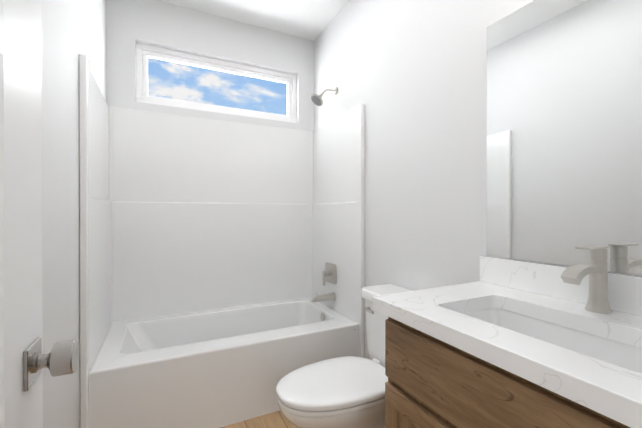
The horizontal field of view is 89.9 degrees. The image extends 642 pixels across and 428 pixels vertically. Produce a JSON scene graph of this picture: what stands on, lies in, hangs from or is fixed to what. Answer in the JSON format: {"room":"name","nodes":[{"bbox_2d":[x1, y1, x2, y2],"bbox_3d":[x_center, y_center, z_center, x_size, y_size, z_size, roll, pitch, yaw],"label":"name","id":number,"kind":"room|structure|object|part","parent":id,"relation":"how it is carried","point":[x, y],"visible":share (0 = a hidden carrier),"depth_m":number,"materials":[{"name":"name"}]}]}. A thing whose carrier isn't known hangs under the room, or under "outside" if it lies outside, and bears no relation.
{"room":"bathroom","nodes":[
{"label":"bathroom","id":0,"kind":"room"},
{"bbox_2d":[42,0,105,427],"bbox_3d":[-0.629,-0.195,0.354,0.120,2.745,4.372,0,0,-26],"label":"wall","id":1,"kind":"structure","parent":0,"point":[72,30],"depth_m":1.26,"materials":[{"name":"white paint"}]},
{"bbox_2d":[106,0,313,130],"bbox_3d":[-0.803,-0.203,2.638,1.588,2.745,0.120,0,0,-26],"label":"wall","id":2,"kind":"structure","parent":0,"point":[130,24],"depth_m":2.49,"materials":[{"name":"white paint"}]},
{"bbox_2d":[136,43,295,122],"bbox_3d":[-0.798,-1.031,2.652,1.261,0.445,0.064,0,0,-26],"label":"window","id":3,"kind":"structure","parent":2,"relation":"in","point":[144,52],"depth_m":2.58,"materials":[{"name":"white plastic"}]},
{"bbox_3d":[-0.800,-1.031,2.656,1.123,0.307,0.004,0,0,-26],"label":"glass","id":4,"kind":"part","parent":3,"relation":"part of","materials":[{"name":"clear glass"}]},
{"bbox_2d":[159,0,349,40],"bbox_3d":[0.137,-1.599,0.727,1.828,0.060,4.372,0,0,-26],"label":"ceiling","id":5,"kind":"structure","parent":0,"point":[309,19],"depth_m":2.50,"materials":[{"name":"white paint"}]},
{"bbox_2d":[220,411,298,427],"bbox_3d":[0.137,1.206,0.736,1.828,0.060,4.372,0,0,-26],"label":"floor","id":6,"kind":"structure","parent":0,"point":[277,419],"depth_m":1.80,"materials":[{"name":"brown wood"}]},
{"bbox_2d":[79,54,364,427],"bbox_3d":[-0.592,0.212,2.210,1.584,1.918,0.834,0,0,-26],"label":"tub surround","id":7,"kind":"object","parent":6,"relation":"on","point":[222,273],"visible":0.98,"depth_m":2.33,"materials":[{"name":"white plastic"}]},
{"bbox_2d":[320,312,324,320],"bbox_3d":[0.010,0.794,2.483,0.014,0.066,0.066,0,0,-26],"label":"overflow drain","id":8,"kind":"object","parent":7,"relation":"in","point":[322,314],"depth_m":2.47,"materials":[{"name":"silver metal"}]},
{"bbox_3d":[0.048,0.478,2.553,0.074,0.173,0.180,0,0,-26],"label":"valve trim mount","id":9,"kind":"part","parent":7,"relation":"part of","materials":[{"name":"silver metal"}]},
{"bbox_2d":[276,284,412,427],"bbox_3d":[0.171,0.796,1.548,0.792,0.754,0.476,0,0,-26],"label":"toilet","id":10,"kind":"object","parent":6,"relation":"on","point":[344,392],"visible":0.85,"depth_m":1.42,"materials":[{"name":"white ceramic"}]},
{"bbox_3d":[0.078,0.786,1.502,0.585,0.054,0.390,0,0,-26],"label":"seat","id":11,"kind":"part","parent":10,"relation":"part of","materials":[{"name":"white plastic"}]},
{"bbox_3d":[0.266,0.522,1.740,0.024,0.024,0.082,0,0,-26],"label":"lever","id":12,"kind":"part","parent":10,"relation":"part of","materials":[{"name":"silver metal"}]},
{"bbox_3d":[0.424,0.616,1.672,0.228,0.394,0.476,0,0,-26],"label":"tank","id":13,"kind":"part","parent":10,"relation":"part of","materials":[{"name":"white ceramic"}]},
{"bbox_2d":[373,245,641,427],"bbox_3d":[0.641,0.636,0.851,0.577,1.080,0.916,0,0,-26],"label":"bathroom vanity","id":14,"kind":"object","parent":6,"relation":"on","point":[506,343],"visible":0.96,"depth_m":0.89,"materials":[{"name":"white stone"}]},
{"bbox_2d":[462,308,641,372],"bbox_3d":[0.608,0.408,0.870,0.350,0.144,0.560,0,0,-26],"label":"sink","id":15,"kind":"object","parent":14,"relation":"in","point":[625,353],"depth_m":0.95,"materials":[{"name":"white ceramic"}]},
{"bbox_2d":[560,245,611,313],"bbox_3d":[0.778,0.193,0.939,0.207,0.194,0.063,0,0,-26],"label":"faucet","id":16,"kind":"object","parent":14,"relation":"on","point":[599,301],"depth_m":0.95,"materials":[{"name":"silver metal"}]},
{"bbox_2d":[311,292,335,301],"bbox_3d":[0.012,0.645,2.490,0.194,0.076,0.066,0,0,-26],"label":"tub spout","id":17,"kind":"object","parent":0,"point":[331,296],"depth_m":2.48,"materials":[{"name":"silver metal"}]},
{"bbox_2d":[314,0,641,359],"bbox_3d":[0.903,-0.198,1.109,0.120,2.745,4.372,0,0,-26],"label":"wall","id":18,"kind":"structure","parent":0,"point":[411,75],"depth_m":1.74,"materials":[{"name":"white paint"}]},
{"bbox_2d":[311,87,337,105],"bbox_3d":[0.024,-0.922,2.506,0.216,0.167,0.114,0,0,-26],"label":"shower head","id":19,"kind":"object","parent":18,"relation":"attached to","point":[316,99],"visible":1,"depth_m":2.48},
{"bbox_2d":[486,0,641,275],"bbox_3d":[0.899,-0.307,0.975,0.005,0.968,0.875,0,0,-26],"label":"mirror","id":20,"kind":"object","parent":18,"relation":"attached to","point":[564,133],"visible":1,"depth_m":1.10,"materials":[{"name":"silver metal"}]},
{"bbox_3d":[0.476,-0.194,0.045,1.588,2.745,0.120,0,0,-26],"label":"wall","id":21,"kind":"structure","parent":0,"visible":0},
{"bbox_2d":[0,0,78,427],"bbox_3d":[-0.341,0.149,0.211,0.155,2.033,0.818,0,0,-26],"label":"door","id":22,"kind":"structure","parent":21,"relation":"in","point":[24,360],"depth_m":0.50,"materials":[{"name":"white paint"}]},
{"bbox_3d":[-0.501,0.246,0.536,0.155,0.064,0.094,0,0,-26],"label":"knob","id":23,"kind":"part","parent":22,"relation":"part of","materials":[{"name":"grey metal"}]},
{"label":"outside","id":24,"kind":"structure","parent":0,"visible":0},
{"bbox_2d":[148,58,286,114],"bbox_3d":[-1.172,-1.733,3.352,7.500,4.600,0.001,0,0,-26],"label":"sky","id":25,"kind":"structure","parent":24,"point":[162,70],"depth_m":3.38,"materials":[{"name":"blue"}]}
]}

